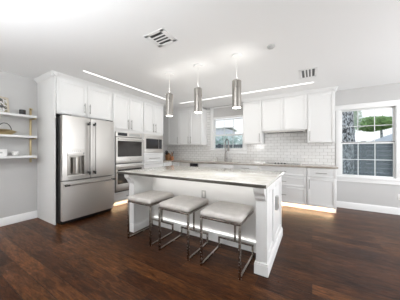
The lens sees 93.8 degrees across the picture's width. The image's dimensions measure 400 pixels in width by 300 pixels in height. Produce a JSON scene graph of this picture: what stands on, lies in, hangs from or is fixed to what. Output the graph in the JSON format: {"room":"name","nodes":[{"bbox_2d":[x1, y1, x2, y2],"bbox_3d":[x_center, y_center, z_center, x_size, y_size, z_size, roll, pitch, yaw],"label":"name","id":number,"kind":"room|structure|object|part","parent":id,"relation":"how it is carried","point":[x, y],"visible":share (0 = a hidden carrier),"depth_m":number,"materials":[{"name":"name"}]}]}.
{"room":"kitchen","nodes":[
{"label":"kitchen","id":0,"kind":"room"},
{"bbox_2d":[0,71,166,217],"bbox_3d":[-3.413,-0.025,3.225,0.150,2.630,8.430,0,0,31],"label":"wall","id":1,"kind":"structure","parent":0,"point":[18,176],"depth_m":3.35,"materials":[{"name":"grey paint"}]},
{"bbox_2d":[0,96,9,112],"bbox_3d":[-3.309,-0.756,3.099,0.082,0.298,0.235,0,0,17],"label":"picture frame","id":2,"kind":"object","parent":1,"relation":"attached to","point":[4,102],"visible":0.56,"depth_m":3.15,"materials":[{"name":"beige"}]},
{"bbox_2d":[0,98,6,111],"bbox_3d":[-3.312,-0.755,3.101,0.062,0.255,0.193,0,0,17],"label":"photo","id":3,"kind":"object","parent":2,"relation":"attached to","point":[3,101],"depth_m":3.14},
{"bbox_2d":[0,210,36,226],"bbox_3d":[-4.308,1.221,1.569,0.016,0.138,4.668,0,0,31],"label":"baseboard","id":4,"kind":"structure","parent":1,"relation":"attached to","point":[13,219],"depth_m":3.34,"materials":[{"name":"white paint"}]},
{"bbox_2d":[0,134,36,137],"bbox_3d":[-3.469,-0.236,2.742,0.246,0.038,1.642,0,0,31],"label":"wall shelf","id":5,"kind":"object","parent":1,"relation":"attached to","point":[1,135],"visible":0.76,"depth_m":3.19,"materials":[{"name":"white paint"}]},
{"bbox_2d":[0,123,15,134],"bbox_3d":[-3.262,-0.356,3.088,0.216,0.200,0.346,0,0,31],"label":"basket","id":6,"kind":"object","parent":5,"relation":"on","point":[2,131],"visible":0.94,"depth_m":3.08,"materials":[{"name":"beige wicker"}]},
{"bbox_2d":[0,129,15,134],"bbox_3d":[-3.262,-0.299,3.088,0.216,0.086,0.346,0,0,31],"label":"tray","id":7,"kind":"object","parent":6,"relation":"on","point":[2,131],"depth_m":3.07,"materials":[{"name":"beige wood"}]},
{"bbox_2d":[0,155,36,158],"bbox_3d":[-3.469,0.119,2.742,0.246,0.038,1.642,0,0,31],"label":"wall shelf","id":8,"kind":"object","parent":1,"relation":"attached to","point":[23,156],"visible":1,"depth_m":3.19,"materials":[{"name":"white paint"}]},
{"bbox_2d":[0,149,6,155],"bbox_3d":[-3.284,0.043,3.061,0.102,0.111,0.160,0,0,31],"label":"box","id":9,"kind":"object","parent":8,"relation":"on","point":[3,152],"visible":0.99,"depth_m":3.07,"materials":[{"name":"white ceramic"}]},
{"bbox_2d":[11,151,18,155],"bbox_3d":[-3.178,0.061,3.219,0.100,0.075,0.100,0,0,31],"label":"bowl","id":10,"kind":"object","parent":8,"relation":"on","point":[14,153],"visible":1,"depth_m":3.19,"materials":[{"name":"white ceramic"}]},
{"bbox_2d":[0,112,36,118],"bbox_3d":[-3.469,-0.594,2.742,0.246,0.038,1.642,0,0,31],"label":"wall shelf","id":11,"kind":"object","parent":1,"relation":"attached to","point":[6,114],"visible":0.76,"depth_m":3.21,"materials":[{"name":"white paint"}]},
{"bbox_2d":[19,109,25,114],"bbox_3d":[-3.138,-0.661,3.306,0.088,0.095,0.088,0,0,31],"label":"candle jar","id":12,"kind":"object","parent":11,"relation":"on","point":[21,111],"visible":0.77,"depth_m":3.27,"materials":[{"name":"black glass"}]},
{"bbox_2d":[29,108,35,161],"bbox_3d":[-3.065,-0.275,3.429,0.232,1.010,0.032,0,0,31],"label":"shelf bracket","id":13,"kind":"object","parent":1,"relation":"attached to","point":[30,109],"visible":0.92,"depth_m":3.48,"materials":[{"name":"gold metal"}]},
{"bbox_2d":[163,106,202,112],"bbox_3d":[-0.645,-1.306,6.084,1.645,0.067,0.082,0,0,31],"label":"trim","id":14,"kind":"structure","parent":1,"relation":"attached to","point":[187,108],"depth_m":6.02,"materials":[{"name":"white paint"}]},
{"bbox_2d":[0,0,399,110],"bbox_3d":[-0.041,-1.400,1.207,8.010,0.120,8.730,0,0,31],"label":"ceiling","id":15,"kind":"structure","parent":0,"point":[352,44],"depth_m":2.33,"materials":[{"name":"white paint"}]},
{"bbox_2d":[84,71,165,99],"bbox_3d":[-1.392,-1.339,4.125,0.045,0.005,2.250,0,0,31],"label":"ceiling light strip","id":16,"kind":"object","parent":15,"relation":"attached to","point":[84,71],"visible":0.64,"depth_m":3.77,"materials":[{"name":"white plastic"}]},
{"bbox_2d":[143,28,176,46],"bbox_3d":[-0.470,-1.337,2.242,0.290,0.006,0.275,0,0,31],"label":"ceiling vent","id":17,"kind":"object","parent":15,"relation":"in","point":[160,37],"visible":1,"depth_m":2.22,"materials":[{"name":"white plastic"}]},
{"bbox_2d":[165,72,173,116],"bbox_3d":[-0.537,-0.968,3.281,0.150,0.744,0.150,0,0,31],"label":"pendant lamp","id":18,"kind":"object","parent":15,"relation":"hanging from","point":[169,96],"visible":1,"depth_m":3.23,"materials":[{"name":"silver metal"}]},
{"bbox_3d":[-0.537,-0.802,3.281,0.128,0.405,0.128,0,0,31],"label":"lamp shade","id":19,"kind":"part","parent":18,"relation":"part of","materials":[{"name":"silver metal"}]},
{"bbox_2d":[193,64,202,112],"bbox_3d":[-0.032,-0.968,2.979,0.150,0.744,0.150,0,0,31],"label":"pendant lamp","id":20,"kind":"object","parent":15,"relation":"hanging from","point":[197,91],"visible":1,"depth_m":2.93,"materials":[{"name":"silver metal"}]},
{"bbox_3d":[-0.032,-0.802,2.979,0.128,0.405,0.128,0,0,31],"label":"lamp shade","id":21,"kind":"part","parent":20,"relation":"part of","materials":[{"name":"silver metal"}]},
{"bbox_2d":[231,53,241,108],"bbox_3d":[0.519,-0.968,2.649,0.150,0.744,0.150,0,0,31],"label":"pendant lamp","id":22,"kind":"object","parent":15,"relation":"hanging from","point":[236,84],"visible":1,"depth_m":2.60,"materials":[{"name":"silver metal"}]},
{"bbox_3d":[0.519,-0.802,2.649,0.128,0.405,0.128,0,0,31],"label":"lamp shade","id":23,"kind":"part","parent":22,"relation":"part of","materials":[{"name":"silver metal"}]},
{"bbox_2d":[180,82,312,103],"bbox_3d":[0.834,-1.339,4.538,3.270,0.005,0.045,0,0,31],"label":"ceiling light strip","id":24,"kind":"object","parent":15,"relation":"attached to","point":[309,82],"visible":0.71,"depth_m":4.20,"materials":[{"name":"white plastic"}]},
{"bbox_2d":[267,44,274,49],"bbox_3d":[0.916,-1.325,2.412,0.096,0.029,0.096,0,0,31],"label":"smoke detector","id":25,"kind":"object","parent":15,"relation":"attached to","point":[271,46],"visible":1,"depth_m":2.39,"materials":[{"name":"grey"}]},
{"bbox_2d":[299,67,317,78],"bbox_3d":[1.889,-1.337,3.263,0.270,0.006,0.440,0,0,31],"label":"ceiling vent","id":26,"kind":"object","parent":15,"relation":"in","point":[310,72],"visible":1,"depth_m":3.23,"materials":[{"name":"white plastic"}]},
{"bbox_2d":[0,203,399,299],"bbox_3d":[-0.041,1.350,1.207,8.010,0.120,8.730,0,0,31],"label":"floor","id":27,"kind":"structure","parent":0,"point":[345,254],"depth_m":2.12,"materials":[{"name":"brown wood"}]},
{"bbox_2d":[37,76,111,224],"bbox_3d":[-2.506,0.009,3.844,0.769,2.563,1.082,0,0,31],"label":"tall cabinet","id":28,"kind":"object","parent":27,"relation":"on","point":[56,96],"visible":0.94,"depth_m":3.43,"materials":[{"name":"white paint"}]},
{"bbox_3d":[-2.799,0.009,3.401,0.721,2.563,0.022,0,0,31],"label":"panel","id":29,"kind":"part","parent":28,"relation":"part of","materials":[{"name":"white paint"}]},
{"bbox_3d":[-2.351,-0.953,3.449,0.020,0.611,0.508,0,0,31],"label":"door","id":30,"kind":"part","parent":28,"relation":"part of","materials":[{"name":"white paint"}]},
{"bbox_2d":[34,70,163,106],"bbox_3d":[-2.099,-1.306,4.533,0.762,0.067,2.787,0,0,31],"label":"trim","id":31,"kind":"structure","parent":28,"relation":"attached to","point":[51,73],"depth_m":3.67,"materials":[{"name":"white paint"}]},
{"bbox_3d":[-2.085,-0.953,3.893,0.020,0.611,0.515,0,0,31],"label":"door","id":32,"kind":"part","parent":28,"relation":"part of","materials":[{"name":"white paint"}]},
{"bbox_2d":[56,114,115,224],"bbox_3d":[-2.399,0.338,3.761,0.920,1.905,0.960,0,0,31],"label":"refrigerator","id":33,"kind":"object","parent":27,"relation":"on","point":[85,178],"visible":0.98,"depth_m":3.44,"materials":[{"name":"grey metal"}]},
{"bbox_3d":[-2.225,-0.035,3.369,0.078,1.120,0.466,0,0,31],"label":"door","id":34,"kind":"part","parent":33,"relation":"part of","materials":[{"name":"silver metal"}]},
{"bbox_3d":[-2.201,0.040,3.332,0.013,0.110,0.301,0,0,31],"label":"control panel","id":35,"kind":"part","parent":33,"relation":"part of","materials":[{"name":"silver metal"}]},
{"bbox_3d":[-2.098,0.878,3.581,0.078,0.673,0.960,0,0,31],"label":"freezer drawer","id":36,"kind":"part","parent":33,"relation":"part of","materials":[{"name":"silver metal"}]},
{"bbox_3d":[-2.048,-0.033,3.481,0.023,0.955,0.023,0,0,31],"label":"handle","id":37,"kind":"part","parent":33,"relation":"part of","materials":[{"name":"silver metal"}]},
{"bbox_3d":[-2.017,0.605,3.532,0.024,0.024,0.900,0,0,31],"label":"handle","id":38,"kind":"part","parent":33,"relation":"part of","materials":[{"name":"silver metal"}]},
{"bbox_3d":[-1.995,-0.033,3.569,0.023,0.955,0.023,0,0,31],"label":"handle","id":39,"kind":"part","parent":33,"relation":"part of","materials":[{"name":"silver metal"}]},
{"bbox_3d":[-1.976,-0.035,3.784,0.078,1.120,0.486,0,0,31],"label":"door","id":40,"kind":"part","parent":33,"relation":"part of","materials":[{"name":"silver metal"}]},
{"bbox_2d":[112,93,142,205],"bbox_3d":[-1.996,0.009,4.688,0.760,2.563,0.876,0,0,31],"label":"tall cabinet","id":41,"kind":"object","parent":27,"relation":"on","point":[127,113],"visible":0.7,"depth_m":4.42,"materials":[{"name":"white paint"}]},
{"bbox_3d":[-1.820,-0.867,4.335,0.020,0.783,0.420,0,0,31],"label":"door","id":42,"kind":"part","parent":41,"relation":"part of","materials":[{"name":"white paint"}]},
{"bbox_3d":[-1.709,1.077,4.521,0.020,0.197,0.853,0,0,31],"label":"drawer","id":43,"kind":"part","parent":41,"relation":"part of","materials":[{"name":"white paint"}]},
{"bbox_2d":[115,131,143,192],"bbox_3d":[-1.916,0.272,4.656,0.690,1.380,0.766,0,0,31],"label":"double wall oven","id":44,"kind":"object","parent":41,"relation":"in","point":[128,146],"visible":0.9,"depth_m":4.41,"materials":[{"name":"grey metal"}]},
{"bbox_3d":[-1.700,-0.363,4.526,0.026,0.106,0.766,0,0,31],"label":"control panel","id":45,"kind":"part","parent":44,"relation":"part of","materials":[{"name":"silver metal"}]},
{"bbox_3d":[-1.692,0.632,4.522,0.039,0.615,0.766,0,0,31],"label":"oven door","id":46,"kind":"part","parent":44,"relation":"part of","materials":[{"name":"silver metal"}]},
{"bbox_3d":[-1.692,0.005,4.522,0.039,0.599,0.766,0,0,31],"label":"oven door","id":47,"kind":"part","parent":44,"relation":"part of","materials":[{"name":"silver metal"}]},
{"bbox_3d":[-1.648,0.385,4.495,0.066,0.030,0.726,0,0,31],"label":"oven handle","id":48,"kind":"part","parent":44,"relation":"part of","materials":[{"name":"silver metal"}]},
{"bbox_3d":[-1.648,-0.255,4.495,0.066,0.030,0.726,0,0,31],"label":"oven handle","id":49,"kind":"part","parent":44,"relation":"part of","materials":[{"name":"silver metal"}]},
{"bbox_3d":[-1.600,-0.867,4.704,0.020,0.783,0.427,0,0,31],"label":"door","id":50,"kind":"part","parent":41,"relation":"part of","materials":[{"name":"white paint"}]},
{"bbox_2d":[127,190,173,246],"bbox_3d":[-0.735,0.974,2.823,0.480,0.632,0.510,0,0,31],"label":"counter stool","id":51,"kind":"object","parent":27,"relation":"on","point":[152,197],"visible":0.99,"depth_m":2.72,"materials":[{"name":"grey leather"}]},
{"bbox_3d":[-1.046,1.023,2.735,0.022,0.534,0.022,0,0,31],"label":"leg","id":52,"kind":"part","parent":51,"relation":"part of","materials":[{"name":"silver metal"}]},
{"bbox_3d":[-0.735,0.746,2.823,0.466,0.022,0.492,0,0,31],"label":"seat frame","id":53,"kind":"part","parent":51,"relation":"part of","materials":[{"name":"silver metal"}]},
{"bbox_3d":[-0.665,1.023,2.507,0.022,0.534,0.022,0,0,31],"label":"leg","id":54,"kind":"part","parent":51,"relation":"part of","materials":[{"name":"silver metal"}]},
{"bbox_2d":[127,190,173,203],"bbox_3d":[-0.735,0.697,2.823,0.480,0.078,0.510,0,0,31],"label":"cushion","id":55,"kind":"object","parent":51,"relation":"on","point":[148,197],"depth_m":2.68,"materials":[{"name":"grey leather"}]},
{"bbox_2d":[143,102,162,168],"bbox_3d":[-1.573,0.009,5.395,0.760,2.563,0.764,0,0,31],"label":"tall cabinet","id":56,"kind":"object","parent":27,"relation":"on","point":[152,114],"visible":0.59,"depth_m":5.16,"materials":[{"name":"white paint"}]},
{"bbox_3d":[-1.385,-0.872,5.062,0.020,0.773,0.360,0,0,31],"label":"door","id":57,"kind":"part","parent":56,"relation":"part of","materials":[{"name":"white paint"}]},
{"bbox_3d":[-1.287,0.485,5.226,0.020,0.280,0.744,0,0,31],"label":"drawer","id":58,"kind":"part","parent":56,"relation":"part of","materials":[{"name":"white paint"}]},
{"bbox_3d":[-1.287,0.212,5.226,0.020,0.245,0.744,0,0,31],"label":"drawer","id":59,"kind":"part","parent":56,"relation":"part of","materials":[{"name":"white paint"}]},
{"bbox_2d":[144,134,162,152],"bbox_3d":[-1.493,-0.177,5.348,0.606,0.506,0.728,0,0,31],"label":"microwave","id":60,"kind":"object","parent":56,"relation":"in","point":[152,143],"visible":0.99,"depth_m":5.18,"materials":[{"name":"grey metal"}]},
{"bbox_3d":[-1.285,-0.180,5.215,0.026,0.340,0.630,0,0,31],"label":"microwave door","id":61,"kind":"part","parent":60,"relation":"part of","materials":[{"name":"glass"}]},
{"bbox_3d":[-1.193,-0.872,5.384,0.020,0.773,0.378,0,0,31],"label":"door","id":62,"kind":"part","parent":56,"relation":"part of","materials":[{"name":"white paint"}]},
{"bbox_2d":[163,162,179,165],"bbox_3d":[-1.014,0.833,6.099,0.995,0.915,1.009,0,0,31],"label":"base cabinet","id":63,"kind":"object","parent":27,"relation":"on","point":[165,163],"visible":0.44,"depth_m":5.78,"materials":[{"name":"white paint"}]},
{"bbox_3d":[-0.990,0.781,5.723,0.020,0.793,0.375,0,0,31],"label":"door","id":64,"kind":"part","parent":63,"relation":"part of","materials":[{"name":"white paint"}]},
{"bbox_2d":[163,159,337,168],"bbox_3d":[0.679,0.357,5.086,4.952,0.037,1.009,0,0,31],"label":"countertop","id":65,"kind":"structure","parent":63,"relation":"on","point":[165,160],"depth_m":4.71,"materials":[{"name":"stone"}]},
{"bbox_2d":[165,151,170,159],"bbox_3d":[-1.097,0.176,6.365,0.120,0.325,0.203,0,0,31],"label":"knife block","id":66,"kind":"object","parent":65,"relation":"on","point":[167,156],"visible":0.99,"depth_m":6.32,"materials":[{"name":"brown wood"}]},
{"bbox_2d":[224,139,228,161],"bbox_3d":[0.793,0.004,5.455,0.078,0.671,0.249,0,0,-22],"label":"faucet","id":67,"kind":"object","parent":65,"relation":"on","point":[226,139],"visible":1,"depth_m":5.51,"materials":[{"name":"grey metal"}]},
{"bbox_2d":[263,162,299,164],"bbox_3d":[1.963,0.317,4.507,0.790,0.044,0.490,0,0,31],"label":"cooktop","id":68,"kind":"object","parent":65,"relation":"in","point":[275,163],"visible":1,"depth_m":4.37,"materials":[{"name":"clear glass"}]},
{"bbox_3d":[1.966,0.335,4.511,0.780,0.010,0.480,0,0,31],"label":"glass","id":69,"kind":"part","parent":68,"relation":"part of","materials":[{"name":"grey"}]},
{"bbox_2d":[159,195,208,260],"bbox_3d":[-0.208,0.974,2.496,0.480,0.632,0.510,0,0,31],"label":"counter stool","id":70,"kind":"object","parent":27,"relation":"on","point":[182,204],"visible":1,"depth_m":2.39,"materials":[{"name":"grey leather"}]},
{"bbox_3d":[-0.519,1.023,2.408,0.022,0.534,0.022,0,0,31],"label":"leg","id":71,"kind":"part","parent":70,"relation":"part of","materials":[{"name":"silver metal"}]},
{"bbox_2d":[159,195,207,212],"bbox_3d":[-0.208,0.697,2.496,0.480,0.078,0.510,0,0,31],"label":"cushion","id":72,"kind":"object","parent":70,"relation":"on","point":[182,203],"depth_m":2.36,"materials":[{"name":"grey leather"}]},
{"bbox_3d":[-0.208,0.746,2.496,0.466,0.022,0.492,0,0,31],"label":"seat frame","id":73,"kind":"part","parent":70,"relation":"part of","materials":[{"name":"silver metal"}]},
{"bbox_3d":[-0.138,1.023,2.180,0.022,0.534,0.022,0,0,31],"label":"leg","id":74,"kind":"part","parent":70,"relation":"part of","materials":[{"name":"silver metal"}]},
{"bbox_3d":[-0.087,0.952,2.698,0.022,0.392,0.022,0,0,31],"label":"post","id":75,"kind":"part","parent":70,"relation":"part of","materials":[{"name":"silver metal"}]},
{"bbox_2d":[179,162,197,166],"bbox_3d":[-0.202,0.838,5.808,0.688,0.905,0.661,0,0,31],"label":"dishwasher","id":76,"kind":"object","parent":27,"relation":"on","point":[180,163],"visible":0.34,"depth_m":5.56,"materials":[{"name":"grey metal"}]},
{"bbox_3d":[-0.338,0.439,5.581,0.678,0.107,0.034,0,0,31],"label":"control panel","id":77,"kind":"part","parent":76,"relation":"part of","materials":[{"name":"silver metal"}]},
{"bbox_2d":[124,174,282,277],"bbox_3d":[0.037,0.833,2.891,2.147,0.915,1.223,0,0,31],"label":"kitchen island","id":78,"kind":"object","parent":27,"relation":"on","point":[264,226],"visible":0.51,"depth_m":2.59,"materials":[{"name":"white paint"}]},
{"bbox_3d":[-0.815,0.833,3.421,0.112,0.915,1.065,0,0,31],"label":"panel","id":79,"kind":"part","parent":78,"relation":"part of","materials":[{"name":"white paint"}]},
{"bbox_2d":[117,165,283,188],"bbox_3d":[0.006,0.357,2.963,2.277,0.034,1.349,0,0,31],"label":"island countertop","id":80,"kind":"structure","parent":78,"relation":"on","point":[263,179],"depth_m":2.60,"materials":[{"name":"stone"}]},
{"bbox_2d":[202,190,205,197],"bbox_3d":[0.055,0.647,2.740,0.074,0.115,0.010,0,0,31],"label":"outlet","id":81,"kind":"object","parent":78,"relation":"attached to","point":[203,191],"visible":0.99,"depth_m":2.73,"materials":[{"name":"grey"}]},
{"bbox_3d":[-0.026,1.226,2.785,1.895,0.128,0.018,0,0,31],"label":"molding","id":82,"kind":"part","parent":78,"relation":"part of","materials":[{"name":"white paint"}]},
{"bbox_2d":[156,217,255,242],"bbox_3d":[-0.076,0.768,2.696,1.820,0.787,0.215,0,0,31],"label":"light","id":83,"kind":"object","parent":78,"relation":"attached to","point":[156,217],"visible":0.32,"depth_m":2.61,"materials":[{"name":"white plastic"}]},
{"bbox_3d":[0.908,0.833,2.391,0.112,0.915,1.065,0,0,31],"label":"panel","id":84,"kind":"part","parent":78,"relation":"part of","materials":[{"name":"white paint"}]},
{"bbox_2d":[275,195,278,209],"bbox_3d":[0.988,0.677,2.404,0.036,0.175,0.080,0,0,31],"label":"outlet box","id":85,"kind":"object","parent":78,"relation":"attached to","point":[276,196],"visible":0.96,"depth_m":2.38,"materials":[{"name":"grey"}]},
{"bbox_2d":[198,163,233,168],"bbox_3d":[0.556,0.833,5.364,1.062,0.915,0.657,0,0,31],"label":"base cabinet","id":86,"kind":"object","parent":27,"relation":"on","point":[229,166],"visible":0.05,"depth_m":5.09,"materials":[{"name":"white paint"}]},
{"bbox_2d":[200,201,253,279],"bbox_3d":[0.326,0.974,2.176,0.480,0.632,0.510,0,0,31],"label":"counter stool","id":87,"kind":"object","parent":27,"relation":"on","point":[236,214],"visible":1,"depth_m":2.07,"materials":[{"name":"grey leather"}]},
{"bbox_3d":[0.015,1.023,2.089,0.022,0.534,0.022,0,0,31],"label":"leg","id":88,"kind":"part","parent":87,"relation":"part of","materials":[{"name":"silver metal"}]},
{"bbox_3d":[0.326,0.746,2.176,0.466,0.022,0.492,0,0,31],"label":"seat frame","id":89,"kind":"part","parent":87,"relation":"part of","materials":[{"name":"silver metal"}]},
{"bbox_2d":[200,201,253,222],"bbox_3d":[0.326,0.697,2.176,0.480,0.078,0.510,0,0,31],"label":"cushion","id":90,"kind":"object","parent":87,"relation":"on","point":[219,211],"depth_m":2.04,"materials":[{"name":"grey leather"}]},
{"bbox_3d":[0.447,0.952,2.378,0.022,0.392,0.022,0,0,31],"label":"post","id":91,"kind":"part","parent":87,"relation":"part of","materials":[{"name":"silver metal"}]},
{"bbox_3d":[0.396,1.023,1.861,0.022,0.534,0.022,0,0,31],"label":"leg","id":92,"kind":"part","parent":87,"relation":"part of","materials":[{"name":"silver metal"}]},
{"bbox_2d":[234,165,258,169],"bbox_3d":[1.289,0.833,4.926,0.638,0.915,0.657,0,0,31],"label":"base cabinet","id":93,"kind":"object","parent":27,"relation":"on","point":[248,167],"visible":0.15,"depth_m":4.65,"materials":[{"name":"white paint"}]},
{"bbox_2d":[259,166,306,208],"bbox_3d":[1.996,0.833,4.503,1.002,0.915,0.657,0,0,31],"label":"base cabinet","id":94,"kind":"object","parent":27,"relation":"on","point":[294,179],"visible":0.52,"depth_m":4.13,"materials":[{"name":"white paint"}]},
{"bbox_3d":[1.852,0.480,4.262,0.994,0.190,0.020,0,0,31],"label":"drawer","id":95,"kind":"part","parent":94,"relation":"part of","materials":[{"name":"white paint"}]},
{"bbox_3d":[1.852,1.002,4.262,0.994,0.353,0.020,0,0,31],"label":"drawer","id":96,"kind":"part","parent":94,"relation":"part of","materials":[{"name":"white paint"}]},
{"bbox_3d":[1.852,0.700,4.262,0.994,0.230,0.020,0,0,31],"label":"drawer","id":97,"kind":"part","parent":94,"relation":"part of","materials":[{"name":"white paint"}]},
{"bbox_2d":[307,168,336,212],"bbox_3d":[2.652,0.833,4.110,0.520,0.915,0.657,0,0,31],"label":"base cabinet","id":98,"kind":"object","parent":27,"relation":"on","point":[321,182],"visible":0.98,"depth_m":3.87,"materials":[{"name":"white paint"}]},
{"bbox_3d":[2.508,0.480,3.869,0.512,0.190,0.020,0,0,31],"label":"drawer","id":99,"kind":"part","parent":98,"relation":"part of","materials":[{"name":"white paint"}]},
{"bbox_2d":[203,83,399,207],"bbox_3d":[2.162,-0.025,4.888,8.010,2.630,0.150,0,0,31],"label":"wall","id":100,"kind":"structure","parent":0,"point":[354,192],"depth_m":3.97,"materials":[{"name":"grey paint"}]},
{"bbox_2d":[163,111,178,144],"bbox_3d":[-0.943,-0.719,6.424,0.784,1.108,0.377,0,0,31],"label":"upper cabinet","id":101,"kind":"object","parent":100,"relation":"attached to","point":[170,124],"visible":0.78,"depth_m":6.27,"materials":[{"name":"white paint"}]},
{"bbox_3d":[-0.888,-0.714,6.228,0.480,1.089,0.020,0,0,31],"label":"door","id":102,"kind":"part","parent":101,"relation":"part of","materials":[{"name":"white paint"}]},
{"bbox_2d":[179,108,206,144],"bbox_3d":[-0.237,-0.719,6.002,0.852,1.108,0.377,0,0,31],"label":"upper cabinet","id":103,"kind":"object","parent":100,"relation":"attached to","point":[192,126],"visible":0.92,"depth_m":5.86,"materials":[{"name":"white paint"}]},
{"bbox_3d":[-0.495,-0.714,5.993,0.411,1.089,0.020,0,0,31],"label":"door","id":104,"kind":"part","parent":103,"relation":"part of","materials":[{"name":"white paint"}]},
{"bbox_3d":[-0.131,-0.714,5.775,0.429,1.089,0.020,0,0,31],"label":"door","id":105,"kind":"part","parent":103,"relation":"part of","materials":[{"name":"white paint"}]},
{"bbox_2d":[210,104,246,153],"bbox_3d":[0.845,-0.610,5.618,1.190,1.420,0.150,0,0,31],"label":"window","id":106,"kind":"structure","parent":100,"relation":"in","point":[213,149],"depth_m":5.74,"materials":[{"name":"white paint"}]},
{"bbox_2d":[213,105,242,119],"bbox_3d":[0.820,-1.127,5.577,0.928,0.365,0.037,0,0,31],"label":"roman shade","id":107,"kind":"object","parent":106,"relation":"attached to","point":[226,112],"visible":1,"depth_m":5.57,"materials":[{"name":"grey fabric"}]},
{"bbox_3d":[0.821,-0.975,5.578,0.928,0.060,0.035,0,0,31],"label":"rail","id":108,"kind":"part","parent":107,"relation":"part of","materials":[{"name":"fabric"}]},
{"bbox_3d":[0.845,0.039,5.618,1.190,0.122,0.150,0,0,31],"label":"sill","id":109,"kind":"part","parent":106,"relation":"part of","materials":[{"name":"white paint"}]},
{"bbox_3d":[0.856,-0.239,5.636,0.936,0.435,0.032,0,0,31],"label":"sash","id":110,"kind":"part","parent":106,"relation":"part of","materials":[{"name":"glass"}]},
{"bbox_3d":[0.871,-0.695,5.661,0.936,0.500,0.032,0,0,31],"label":"sash","id":111,"kind":"part","parent":106,"relation":"part of","materials":[{"name":"white paint"}]},
{"bbox_2d":[167,110,334,164],"bbox_3d":[0.940,-0.465,5.526,4.958,1.610,0.012,0,0,31],"label":"backsplash","id":112,"kind":"structure","parent":100,"relation":"attached to","point":[278,147],"depth_m":4.91,"materials":[{"name":"white tile"}]},
{"bbox_2d":[243,100,263,143],"bbox_3d":[1.429,-0.719,5.005,0.492,1.108,0.377,0,0,31],"label":"upper cabinet","id":113,"kind":"object","parent":100,"relation":"attached to","point":[252,111],"visible":0.99,"depth_m":4.88,"materials":[{"name":"white paint"}]},
{"bbox_2d":[262,94,306,131],"bbox_3d":[2.082,-0.872,4.636,1.002,0.803,0.339,0,0,31],"label":"upper cabinet","id":114,"kind":"object","parent":100,"relation":"attached to","point":[283,113],"visible":0.93,"depth_m":4.46,"materials":[{"name":"white paint"}]},
{"bbox_3d":[1.786,-0.866,4.628,0.494,0.784,0.020,0,0,31],"label":"door","id":115,"kind":"part","parent":114,"relation":"part of","materials":[{"name":"white paint"}]},
{"bbox_2d":[264,130,305,133],"bbox_3d":[2.095,-0.450,4.659,0.930,0.036,0.286,0,0,31],"label":"range hood","id":116,"kind":"object","parent":114,"relation":"attached to","point":[288,131],"visible":1,"depth_m":4.62,"materials":[{"name":"silver metal"}]},
{"bbox_3d":[2.215,-0.866,4.371,0.494,0.784,0.020,0,0,31],"label":"door","id":117,"kind":"part","parent":114,"relation":"part of","materials":[{"name":"white paint"}]},
{"bbox_2d":[307,90,334,142],"bbox_3d":[2.726,-0.719,4.229,0.515,1.108,0.377,0,0,31],"label":"upper cabinet","id":118,"kind":"object","parent":100,"relation":"attached to","point":[321,105],"visible":1,"depth_m":4.10,"materials":[{"name":"white paint"}]},
{"bbox_2d":[242,86,337,102],"bbox_3d":[2.108,-1.306,4.611,2.072,0.067,0.382,0,0,31],"label":"trim","id":119,"kind":"structure","parent":118,"relation":"attached to","point":[335,88],"depth_m":4.38,"materials":[{"name":"white paint"}]},
{"bbox_2d":[335,100,399,184],"bbox_3d":[3.559,-0.150,3.994,1.115,1.700,0.150,0,0,31],"label":"window","id":120,"kind":"structure","parent":100,"relation":"in","point":[394,104],"depth_m":3.95,"materials":[{"name":"white paint"}]},
{"bbox_3d":[3.569,0.208,4.011,0.881,0.740,0.032,0,0,31],"label":"sash","id":121,"kind":"part","parent":120,"relation":"part of","materials":[{"name":"white paint"}]},
{"bbox_3d":[3.584,-0.519,4.037,0.881,0.738,0.032,0,0,31],"label":"sash","id":122,"kind":"part","parent":120,"relation":"part of","materials":[{"name":"glass"}]},
{"bbox_3d":[3.559,0.639,3.994,1.115,0.122,0.150,0,0,31],"label":"sill","id":123,"kind":"part","parent":120,"relation":"part of","materials":[{"name":"white paint"}]},
{"bbox_2d":[337,201,399,214],"bbox_3d":[4.237,1.221,3.550,2.775,0.138,0.016,0,0,31],"label":"baseboard","id":124,"kind":"structure","parent":100,"relation":"attached to","point":[358,206],"depth_m":3.94,"materials":[{"name":"white paint"}]},
{"label":"outside","id":125,"kind":"structure","parent":0,"visible":0},
{"bbox_3d":[16.788,1.590,28.050,80.000,0.100,54.620,0,0,31],"label":"ground","id":126,"kind":"structure","parent":125,"visible":0},
{"bbox_2d":[216,127,237,144],"bbox_3d":[1.672,-0.385,19.394,3.450,3.850,3.500,0,0,31],"label":"neighbor house","id":127,"kind":"structure","parent":126,"relation":"on","point":[219,131],"depth_m":17.78,"materials":[{"name":"white"}]},
{"bbox_2d":[216,133,241,147],"bbox_3d":[1.054,0.315,10.325,5.434,2.450,0.869,0,0,31],"label":"hedge","id":128,"kind":"object","parent":126,"relation":"on","point":[221,138],"visible":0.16,"depth_m":9.87,"materials":[{"name":"green plant"}]},
{"bbox_2d":[216,141,392,176],"bbox_3d":[3.538,0.615,7.859,16.000,1.850,0.120,0,0,31],"label":"fence","id":129,"kind":"object","parent":126,"relation":"on","point":[365,152],"visible":0.09,"depth_m":6.38,"materials":[{"name":"grey wood"}]},
{"bbox_2d":[342,111,353,174],"bbox_3d":[4.007,-1.084,5.177,0.500,5.255,0.500,0,0,31],"label":"trunk","id":130,"kind":"object","parent":126,"relation":"on","point":[347,117],"visible":0.24,"depth_m":5.01,"materials":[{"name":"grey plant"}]},
{"bbox_2d":[354,111,362,171],"bbox_3d":[7.668,-0.777,9.382,0.810,4.641,1.039,0,0,31],"label":"leafy tree","id":131,"kind":"object","parent":126,"relation":"on","point":[355,112],"visible":0.1,"depth_m":9.21,"materials":[{"name":"green plant"}]},
{"bbox_2d":[355,115,391,137],"bbox_3d":[12.254,-0.460,13.044,2.396,4.006,2.335,0,0,31],"label":"leafy tree","id":132,"kind":"object","parent":126,"relation":"on","point":[384,121],"visible":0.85,"depth_m":12.57,"materials":[{"name":"green plant"}]},
{"bbox_2d":[355,134,391,172],"bbox_3d":[10.933,-0.010,7.850,6.800,3.100,4.800,0,0,31],"label":"neighbor house","id":133,"kind":"structure","parent":126,"relation":"on","point":[388,137],"depth_m":8.44,"materials":[{"name":"white"}]}
]}

